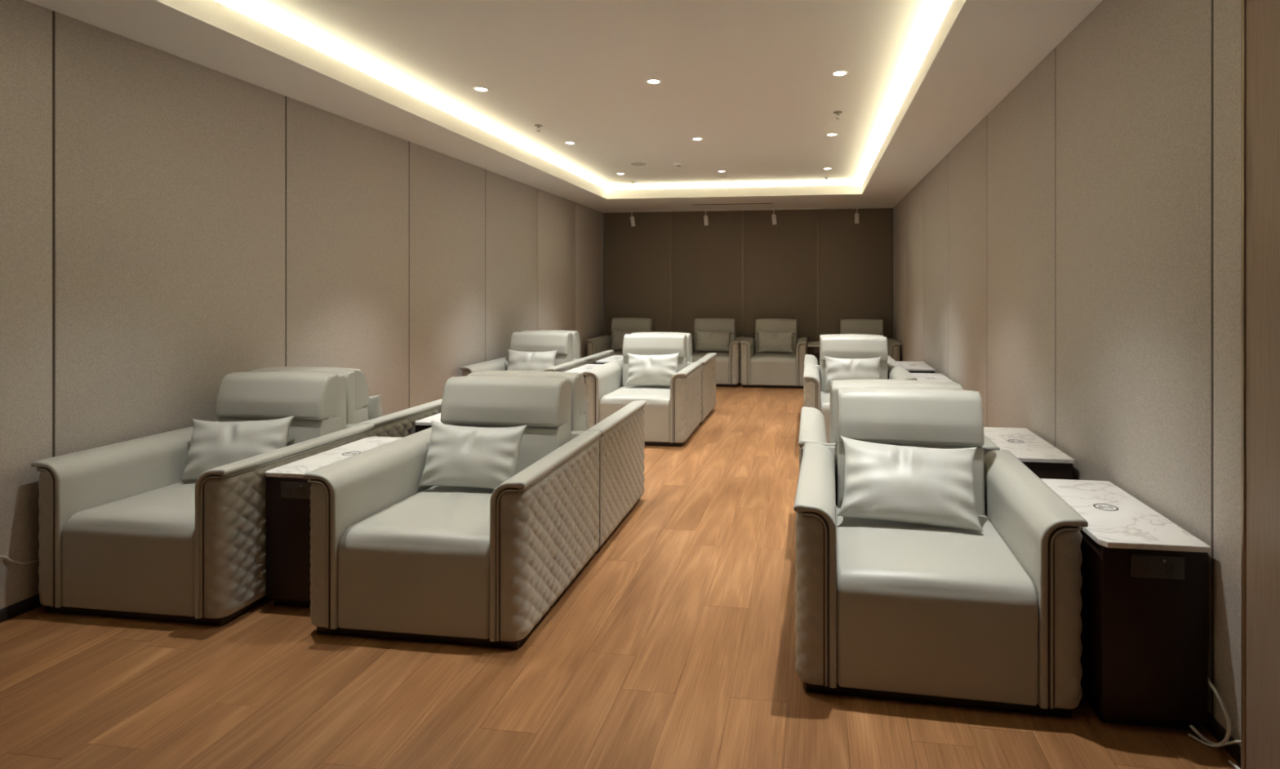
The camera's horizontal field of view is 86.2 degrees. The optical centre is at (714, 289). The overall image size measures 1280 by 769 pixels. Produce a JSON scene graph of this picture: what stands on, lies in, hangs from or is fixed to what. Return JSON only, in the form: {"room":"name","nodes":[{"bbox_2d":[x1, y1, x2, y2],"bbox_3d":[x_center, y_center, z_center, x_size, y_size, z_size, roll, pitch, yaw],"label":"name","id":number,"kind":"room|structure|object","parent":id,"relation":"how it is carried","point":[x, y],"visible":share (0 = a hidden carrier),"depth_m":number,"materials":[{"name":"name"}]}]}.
{"room":"home theater","nodes":[
{"label":"home theater","id":0,"kind":"room"},
{"bbox_2d":[0,0,603,608],"bbox_3d":[-2.686,-0.035,5.373,0.096,2.990,11.680,0,0,8],"label":"wall","id":1,"kind":"structure","parent":0,"point":[171,226],"depth_m":3.83,"materials":[{"name":"grey"}]},
{"bbox_2d":[0,555,39,564],"bbox_3d":[-3.023,1.067,2.613,0.010,0.263,0.921,0,0,8],"label":"cable","id":2,"kind":"object","parent":1,"relation":"attached to","point":[1,556],"visible":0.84,"depth_m":2.90,"materials":[{"name":"white plastic"}]},
{"bbox_2d":[0,594,43,622],"bbox_3d":[-2.644,1.373,5.367,0.018,0.055,11.680,0,0,8],"label":"baseboard","id":3,"kind":"structure","parent":1,"relation":"attached to","point":[24,606],"depth_m":2.92,"materials":[{"name":"black"}]},
{"bbox_2d":[25,0,1102,213],"bbox_3d":[-0.352,-1.379,5.040,4.820,0.263,11.880,0,0,8],"label":"ceiling","id":4,"kind":"structure","parent":0,"point":[753,80],"depth_m":4.35,"materials":[{"name":"white paint"}]},
{"bbox_2d":[473,86,488,91],"bbox_3d":[-1.666,-1.428,4.859,0.108,0.008,0.108,0,0,8],"label":"recessed light","id":5,"kind":"object","parent":4,"relation":"in","point":[477,88],"visible":1,"depth_m":4.86,"materials":[{"name":"white"}]},
{"bbox_2d":[534,124,542,132],"bbox_3d":[-1.533,-1.402,5.936,0.072,0.056,0.072,0,0,8],"label":"sprinkler","id":6,"kind":"object","parent":4,"relation":"attached to","point":[538,126],"visible":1,"depth_m":5.93,"materials":[{"name":"silver metal"}]},
{"bbox_2d":[564,141,575,144],"bbox_3d":[-1.411,-1.428,6.646,0.108,0.008,0.108,0,0,8],"label":"recessed light","id":7,"kind":"object","parent":4,"relation":"in","point":[567,142],"visible":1,"depth_m":6.65,"materials":[{"name":"white"}]},
{"bbox_2d":[628,162,648,165],"bbox_3d":[-0.867,-1.427,7.776,0.224,0.007,0.224,0,0,8],"label":"ceiling speaker","id":8,"kind":"object","parent":4,"relation":"attached to","point":[630,163],"visible":1,"depth_m":7.76,"materials":[{"name":"white paint"}]},
{"bbox_2d":[645,79,661,84],"bbox_3d":[-0.416,-1.428,4.681,0.108,0.008,0.108,0,0,8],"label":"recessed light","id":9,"kind":"object","parent":4,"relation":"in","point":[649,81],"visible":1,"depth_m":4.67,"materials":[{"name":"white"}]},
{"bbox_2d":[673,162,683,166],"bbox_3d":[-0.407,-1.412,7.727,0.116,0.036,0.116,0,0,8],"label":"smoke detector","id":10,"kind":"object","parent":4,"relation":"attached to","point":[677,164],"visible":1,"depth_m":7.69,"materials":[{"name":"white paint"}]},
{"bbox_2d":[691,137,702,140],"bbox_3d":[-0.162,-1.428,6.468,0.108,0.008,0.108,0,0,8],"label":"recessed light","id":11,"kind":"object","parent":4,"relation":"in","point":[695,138],"visible":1,"depth_m":6.47,"materials":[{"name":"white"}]},
{"bbox_2d":[691,203,773,205],"bbox_3d":[0.268,-1.248,9.992,1.200,0.003,0.100,0,0,8],"label":"ceiling vent","id":12,"kind":"object","parent":4,"relation":"in","point":[731,203],"visible":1,"depth_m":10.02,"materials":[{"name":"black metal"}]},
{"bbox_2d":[621,206,877,211],"bbox_3d":[0.499,-1.244,10.585,4.000,0.012,0.030,0,0,8],"label":"track rail","id":13,"kind":"object","parent":4,"relation":"attached to","point":[853,206],"visible":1,"depth_m":10.56,"materials":[{"name":"metal"}]},
{"bbox_2d":[630,211,635,226],"bbox_3d":[-1.301,-1.117,10.851,0.087,0.243,0.066,0,0,-33],"label":"light","id":14,"kind":"object","parent":13,"relation":"attached to","point":[632,218],"visible":1,"depth_m":10.83,"materials":[{"name":"white paint"}]},
{"bbox_2d":[703,209,708,225],"bbox_3d":[-0.128,-1.117,10.684,0.066,0.243,0.083,0,0,42],"label":"light","id":15,"kind":"object","parent":13,"relation":"attached to","point":[705,217],"visible":1,"depth_m":10.66,"materials":[{"name":"white paint"}]},
{"bbox_2d":[771,208,776,224],"bbox_3d":[0.928,-1.117,10.533,0.084,0.243,0.066,0,0,-42],"label":"light","id":16,"kind":"object","parent":13,"relation":"attached to","point":[773,216],"visible":1,"depth_m":10.51,"materials":[{"name":"white paint"}]},
{"bbox_2d":[854,207,859,223],"bbox_3d":[2.174,-1.117,10.355,0.066,0.243,0.080,0,0,8],"label":"light","id":17,"kind":"object","parent":13,"relation":"attached to","point":[856,215],"visible":1,"depth_m":10.33,"materials":[{"name":"white paint"}]},
{"bbox_2d":[826,133,837,136],"bbox_3d":[1.087,-1.428,6.290,0.108,0.008,0.108,0,0,8],"label":"recessed light","id":18,"kind":"object","parent":4,"relation":"in","point":[828,134],"visible":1,"depth_m":6.29,"materials":[{"name":"white"}]},
{"bbox_2d":[833,111,842,119],"bbox_3d":[1.000,-1.402,5.494,0.072,0.056,0.072,0,0,8],"label":"sprinkler","id":19,"kind":"object","parent":4,"relation":"attached to","point":[837,113],"visible":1,"depth_m":5.49,"materials":[{"name":"silver metal"}]},
{"bbox_2d":[831,70,848,76],"bbox_3d":[0.832,-1.428,4.503,0.108,0.008,0.108,0,0,8],"label":"recessed light","id":20,"kind":"object","parent":4,"relation":"in","point":[841,73],"visible":1,"depth_m":4.50,"materials":[{"name":"white"}]},
{"bbox_2d":[0,382,1240,768],"bbox_3d":[-0.352,1.430,5.040,4.820,0.060,11.880,0,0,8],"label":"floor","id":21,"kind":"structure","parent":0,"point":[673,646],"depth_m":2.41,"materials":[{"name":"brown wood"}]},
{"bbox_2d":[31,371,374,626],"bbox_3d":[-2.408,0.926,3.337,0.946,0.948,0.972,0,0,8],"label":"armchair","id":22,"kind":"object","parent":21,"relation":"on","point":[121,535],"visible":0.6,"depth_m":2.91,"materials":[{"name":"beige leather"}]},
{"bbox_2d":[180,415,294,480],"bbox_3d":[-2.428,0.808,3.465,0.496,0.298,0.159,0,0,-8],"label":"pillow","id":23,"kind":"object","parent":22,"relation":"on","point":[213,444],"visible":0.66,"depth_m":3.43,"materials":[{"name":"fabric"}]},
{"bbox_2d":[217,417,342,446],"bbox_3d":[-2.360,0.868,3.674,0.629,0.364,0.201,0,0,8],"label":"lumbar cushion","id":24,"kind":"object","parent":22,"relation":"on","point":[301,428],"depth_m":3.59,"materials":[{"name":"grey fabric"}]},
{"bbox_2d":[265,436,401,608],"bbox_3d":[-1.766,1.100,3.310,0.320,0.601,0.735,0,0,8],"label":"side table","id":25,"kind":"object","parent":21,"relation":"on","point":[288,510],"visible":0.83,"depth_m":2.97,"materials":[{"name":"brown wood"}]},
{"bbox_2d":[249,366,442,437],"bbox_3d":[-2.299,0.926,4.316,0.946,0.948,0.972,0,0,8],"label":"armchair","id":26,"kind":"object","parent":21,"relation":"on","point":[402,424],"visible":0.09,"depth_m":3.92,"materials":[{"name":"beige leather"}]},
{"bbox_2d":[351,406,368,424],"bbox_3d":[-2.347,0.868,3.979,0.629,0.364,0.201,0,0,8],"label":"lumbar cushion","id":27,"kind":"object","parent":26,"relation":"on","point":[359,414],"depth_m":3.91,"materials":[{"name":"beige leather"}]},
{"bbox_2d":[365,395,382,420],"bbox_3d":[-2.266,0.795,4.186,0.544,0.320,0.170,0,0,11],"label":"pillow","id":28,"kind":"object","parent":26,"relation":"on","point":[374,408],"visible":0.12,"depth_m":4.10,"materials":[{"name":"leather"}]},
{"bbox_2d":[415,413,442,432],"bbox_3d":[-1.605,1.100,4.434,0.320,0.601,0.735,0,0,8],"label":"side table","id":29,"kind":"object","parent":21,"relation":"on","point":[421,424],"visible":0.08,"depth_m":4.10,"materials":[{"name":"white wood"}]},
{"bbox_2d":[302,375,601,648],"bbox_3d":[-1.126,0.926,3.155,0.946,0.948,0.972,0,0,8],"label":"armchair","id":30,"kind":"object","parent":21,"relation":"on","point":[393,557],"visible":0.97,"depth_m":2.74,"materials":[{"name":"beige leather"}]},
{"bbox_2d":[417,420,527,488],"bbox_3d":[-1.173,0.806,3.296,0.508,0.302,0.170,0,0,12],"label":"pillow","id":31,"kind":"object","parent":30,"relation":"on","point":[480,457],"visible":0.91,"depth_m":3.25,"materials":[{"name":"fabric"}]},
{"bbox_2d":[444,423,568,473],"bbox_3d":[-1.078,0.868,3.491,0.629,0.364,0.201,0,0,8],"label":"lumbar cushion","id":32,"kind":"object","parent":30,"relation":"on","point":[539,440],"depth_m":3.40,"materials":[{"name":"grey fabric"}]},
{"bbox_2d":[459,331,587,376],"bbox_3d":[-1.897,0.926,6.901,0.946,0.948,0.972,0,0,8],"label":"armchair","id":33,"kind":"object","parent":21,"relation":"on","point":[522,341],"visible":0.12,"depth_m":7.16,"materials":[{"name":"beige leather"}]},
{"bbox_2d":[506,349,557,370],"bbox_3d":[-1.903,0.793,7.062,0.543,0.326,0.165,0,0,3],"label":"pillow","id":34,"kind":"object","parent":33,"relation":"on","point":[517,360],"visible":0.54,"depth_m":7.03,"materials":[{"name":"fabric"}]},
{"bbox_2d":[554,354,571,366],"bbox_3d":[-1.849,0.868,7.238,0.629,0.364,0.201,0,0,8],"label":"lumbar cushion","id":35,"kind":"object","parent":33,"relation":"on","point":[560,358],"depth_m":7.14,"materials":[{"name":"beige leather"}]},
{"bbox_2d":[442,370,646,552],"bbox_3d":[-0.985,0.926,4.128,0.946,0.948,0.972,0,0,8],"label":"armchair","id":36,"kind":"object","parent":21,"relation":"on","point":[621,440],"visible":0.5,"depth_m":3.81,"materials":[{"name":"beige leather"}]},
{"bbox_2d":[577,413,586,431],"bbox_3d":[-1.033,0.868,3.791,0.629,0.364,0.201,0,0,8],"label":"lumbar cushion","id":37,"kind":"object","parent":36,"relation":"on","point":[581,417],"depth_m":3.72,"materials":[{"name":"beige leather"}]},
{"bbox_2d":[583,400,589,430],"bbox_3d":[-0.968,0.793,3.960,0.543,0.325,0.163,0,0,11],"label":"pillow","id":38,"kind":"object","parent":36,"relation":"on","point":[587,401],"visible":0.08,"depth_m":3.89,"materials":[{"name":"fabric"}]},
{"bbox_2d":[522,329,613,364],"bbox_3d":[-1.758,0.926,7.875,0.946,0.948,0.972,0,0,8],"label":"armchair","id":39,"kind":"object","parent":21,"relation":"on","point":[593,358],"visible":0.08,"depth_m":7.49,"materials":[{"name":"beige leather"}]},
{"bbox_2d":[575,351,580,359],"bbox_3d":[-1.806,0.868,7.538,0.629,0.364,0.201,0,0,8],"label":"lumbar cushion","id":40,"kind":"object","parent":39,"relation":"on","point":[577,353],"depth_m":7.46,"materials":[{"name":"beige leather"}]},
{"bbox_2d":[564,364,602,383],"bbox_3d":[-1.253,1.100,6.873,0.320,0.601,0.735,0,0,8],"label":"side table","id":41,"kind":"object","parent":21,"relation":"on","point":[581,369],"visible":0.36,"depth_m":6.84,"materials":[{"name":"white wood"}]},
{"bbox_2d":[595,355,623,364],"bbox_3d":[-1.112,1.100,7.863,0.320,0.601,0.735,0,0,8],"label":"side table","id":42,"kind":"object","parent":21,"relation":"on","point":[606,360],"visible":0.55,"depth_m":7.72,"materials":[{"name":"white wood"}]},
{"bbox_2d":[586,317,652,356],"bbox_3d":[-1.358,0.926,10.420,0.946,0.948,0.972,0,0,8],"label":"armchair","id":43,"kind":"object","parent":21,"relation":"on","point":[595,345],"visible":0.23,"depth_m":10.67,"materials":[{"name":"beige leather"}]},
{"bbox_2d":[610,333,622,351],"bbox_3d":[-1.310,0.868,10.757,0.629,0.364,0.201,0,0,8],"label":"lumbar cushion","id":44,"kind":"object","parent":43,"relation":"on","point":[611,337],"depth_m":10.73,"materials":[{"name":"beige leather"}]},
{"bbox_2d":[611,329,645,350],"bbox_3d":[-1.335,0.793,10.578,0.540,0.326,0.165,0,0,11],"label":"pillow","id":45,"kind":"object","parent":43,"relation":"on","point":[618,335],"visible":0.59,"depth_m":10.56,"materials":[{"name":"leather"}]},
{"bbox_2d":[582,333,702,446],"bbox_3d":[-0.652,0.926,6.547,0.946,0.948,0.972,0,0,8],"label":"armchair","id":46,"kind":"object","parent":21,"relation":"on","point":[673,413],"visible":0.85,"depth_m":6.14,"materials":[{"name":"beige leather"}]},
{"bbox_2d":[625,352,679,386],"bbox_3d":[-0.607,0.792,6.696,0.539,0.332,0.171,0,0,4],"label":"pillow","id":47,"kind":"object","parent":46,"relation":"on","point":[643,370],"visible":0.89,"depth_m":6.65,"materials":[{"name":"fabric"}]},
{"bbox_2d":[622,357,686,386],"bbox_3d":[-0.607,0.868,6.884,0.629,0.364,0.201,0,0,8],"label":"lumbar cushion","id":48,"kind":"object","parent":46,"relation":"on","point":[682,362],"depth_m":6.84,"materials":[{"name":"grey fabric"}]},
{"bbox_2d":[615,332,716,425],"bbox_3d":[-0.503,0.926,7.522,0.946,0.948,0.972,0,0,8],"label":"armchair","id":49,"kind":"object","parent":21,"relation":"on","point":[708,361],"visible":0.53,"depth_m":7.18,"materials":[{"name":"beige leather"}]},
{"bbox_2d":[691,318,745,386],"bbox_3d":[-0.044,0.926,10.233,0.946,0.948,0.972,0,0,8],"label":"armchair","id":50,"kind":"object","parent":21,"relation":"on","point":[727,363],"visible":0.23,"depth_m":9.80,"materials":[{"name":"beige leather"}]},
{"bbox_2d":[695,330,730,351],"bbox_3d":[-0.022,0.793,10.390,0.546,0.326,0.166,0,0,10],"label":"pillow","id":51,"kind":"object","parent":50,"relation":"on","point":[713,341],"visible":0.99,"depth_m":10.34,"materials":[{"name":"leather"}]},
{"bbox_2d":[693,333,735,352],"bbox_3d":[0.004,0.868,10.570,0.629,0.364,0.201,0,0,8],"label":"lumbar cushion","id":52,"kind":"object","parent":50,"relation":"on","point":[731,335],"depth_m":10.49,"materials":[{"name":"beige leather"}]},
{"bbox_2d":[739,318,807,388],"bbox_3d":[0.898,0.926,10.078,0.946,0.948,0.972,0,0,8],"label":"armchair","id":53,"kind":"object","parent":21,"relation":"on","point":[757,370],"visible":0.74,"depth_m":9.64,"materials":[{"name":"beige leather"}]},
{"bbox_2d":[757,330,793,352],"bbox_3d":[0.920,0.794,10.235,0.541,0.322,0.164,0,0,7],"label":"pillow","id":54,"kind":"object","parent":53,"relation":"on","point":[769,342],"visible":1,"depth_m":10.19,"materials":[{"name":"leather"}]},
{"bbox_2d":[755,333,796,353],"bbox_3d":[0.946,0.868,10.415,0.629,0.364,0.201,0,0,8],"label":"lumbar cushion","id":55,"kind":"object","parent":53,"relation":"on","point":[757,335],"depth_m":10.31,"materials":[{"name":"grey fabric"}]},
{"bbox_2d":[807,341,819,364],"bbox_3d":[1.536,1.100,10.011,0.320,0.601,0.735,0,0,8],"label":"side table","id":56,"kind":"object","parent":21,"relation":"on","point":[813,346],"visible":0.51,"depth_m":9.67,"materials":[{"name":"brown wood"}]},
{"bbox_2d":[804,333,899,366],"bbox_3d":[1.429,0.926,7.188,0.946,0.948,0.972,0,0,8],"label":"armchair","id":57,"kind":"object","parent":21,"relation":"on","point":[809,359],"visible":0.1,"depth_m":6.83,"materials":[{"name":"beige leather"}]},
{"bbox_2d":[803,335,917,443],"bbox_3d":[1.295,0.926,6.213,0.946,0.948,0.972,0,0,8],"label":"armchair","id":58,"kind":"object","parent":21,"relation":"on","point":[815,396],"visible":0.38,"depth_m":6.46,"materials":[{"name":"beige leather"}]},
{"bbox_2d":[823,355,881,391],"bbox_3d":[1.298,0.794,6.373,0.541,0.322,0.164,0,0,7],"label":"pillow","id":59,"kind":"object","parent":58,"relation":"on","point":[837,369],"visible":0.73,"depth_m":6.34,"materials":[{"name":"fabric"}]},
{"bbox_2d":[820,360,888,391],"bbox_3d":[1.343,0.868,6.550,0.629,0.364,0.201,0,0,8],"label":"lumbar cushion","id":60,"kind":"object","parent":58,"relation":"on","point":[883,368],"depth_m":6.50,"materials":[{"name":"grey fabric"}]},
{"bbox_2d":[840,319,901,361],"bbox_3d":[2.164,0.926,9.877,0.946,0.948,0.972,0,0,8],"label":"armchair","id":61,"kind":"object","parent":21,"relation":"on","point":[851,326],"visible":0.27,"depth_m":10.14,"materials":[{"name":"beige leather"}]},
{"bbox_2d":[844,332,880,335],"bbox_3d":[2.186,0.794,10.035,0.540,0.322,0.163,0,0,8],"label":"pillow","id":62,"kind":"object","parent":61,"relation":"on","point":[877,333],"visible":0.2,"depth_m":10.05,"materials":[{"name":"leather"}]},
{"bbox_2d":[798,379,999,471],"bbox_3d":[0.949,0.926,3.752,0.946,0.948,0.972,0,0,8],"label":"armchair","id":63,"kind":"object","parent":21,"relation":"on","point":[812,424],"visible":0.14,"depth_m":3.35,"materials":[{"name":"beige leather"}]},
{"bbox_2d":[897,361,935,373],"bbox_3d":[2.097,1.100,7.163,0.320,0.601,0.735,0,0,8],"label":"side table","id":64,"kind":"object","parent":21,"relation":"on","point":[911,366],"visible":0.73,"depth_m":6.99,"materials":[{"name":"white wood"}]},
{"bbox_2d":[911,373,954,382],"bbox_3d":[1.948,1.100,6.114,0.320,0.601,0.735,0,0,8],"label":"side table","id":65,"kind":"object","parent":21,"relation":"on","point":[920,376],"visible":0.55,"depth_m":6.15,"materials":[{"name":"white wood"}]},
{"bbox_2d":[793,386,1088,717],"bbox_3d":[0.820,0.926,2.741,0.946,0.948,0.972,0,0,10],"label":"armchair","id":66,"kind":"object","parent":21,"relation":"on","point":[989,619],"visible":0.98,"depth_m":2.32,"materials":[{"name":"beige leather"}]},
{"bbox_2d":[836,435,983,531],"bbox_3d":[0.810,0.805,2.837,0.580,0.312,0.236,0,0,12],"label":"pillow","id":67,"kind":"object","parent":66,"relation":"on","point":[933,486],"visible":1,"depth_m":2.78,"materials":[{"name":"fabric"}]},
{"bbox_2d":[837,440,985,515],"bbox_3d":[0.877,0.868,3.076,0.629,0.364,0.201,0,0,10],"label":"lumbar cushion","id":68,"kind":"object","parent":66,"relation":"on","point":[979,468],"depth_m":2.99,"materials":[{"name":"grey fabric"}]},
{"bbox_2d":[983,426,1075,479],"bbox_3d":[1.585,1.100,3.575,0.320,0.601,0.735,0,0,8],"label":"side table","id":69,"kind":"object","parent":21,"relation":"on","point":[1040,456],"visible":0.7,"depth_m":3.34,"materials":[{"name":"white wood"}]},
{"bbox_2d":[1040,478,1211,729],"bbox_3d":[1.437,1.100,2.495,0.320,0.601,0.735,0,0,8],"label":"side table","id":70,"kind":"object","parent":21,"relation":"on","point":[1144,591],"visible":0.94,"depth_m":2.15,"materials":[{"name":"brown wood"}]},
{"bbox_2d":[1187,677,1240,768],"bbox_3d":[1.510,1.308,2.058,0.075,0.182,0.203,0,0,8],"label":"power cable","id":71,"kind":"object","parent":21,"relation":"on","point":[1224,742],"visible":0.95,"depth_m":2.06,"materials":[{"name":"white plastic"}]},
{"bbox_2d":[604,208,893,354],"bbox_3d":[0.479,-0.035,10.868,4.620,2.990,0.099,0,0,8],"label":"wall","id":72,"kind":"structure","parent":0,"point":[819,268],"depth_m":10.81,"materials":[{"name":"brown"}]},
{"bbox_2d":[893,0,1240,746],"bbox_3d":[1.982,-0.035,4.707,0.096,2.990,11.680,0,0,8],"label":"wall","id":73,"kind":"structure","parent":0,"point":[1072,263],"depth_m":2.82,"materials":[{"name":"grey paint"}]},
{"bbox_2d":[1201,711,1240,765],"bbox_3d":[2.154,1.373,6.213,0.018,0.055,8.650,0,0,8],"label":"baseboard","id":74,"kind":"structure","parent":73,"relation":"attached to","point":[1219,732],"depth_m":2.08,"materials":[{"name":"black"}]},
{"bbox_2d":[1240,0,1279,768],"bbox_3d":[1.322,0.076,0.594,0.050,2.648,2.750,0,0,8],"label":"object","id":75,"kind":"structure","parent":73,"relation":"attached to","point":[1260,19],"depth_m":1.85,"materials":[{"name":"brown wood"}]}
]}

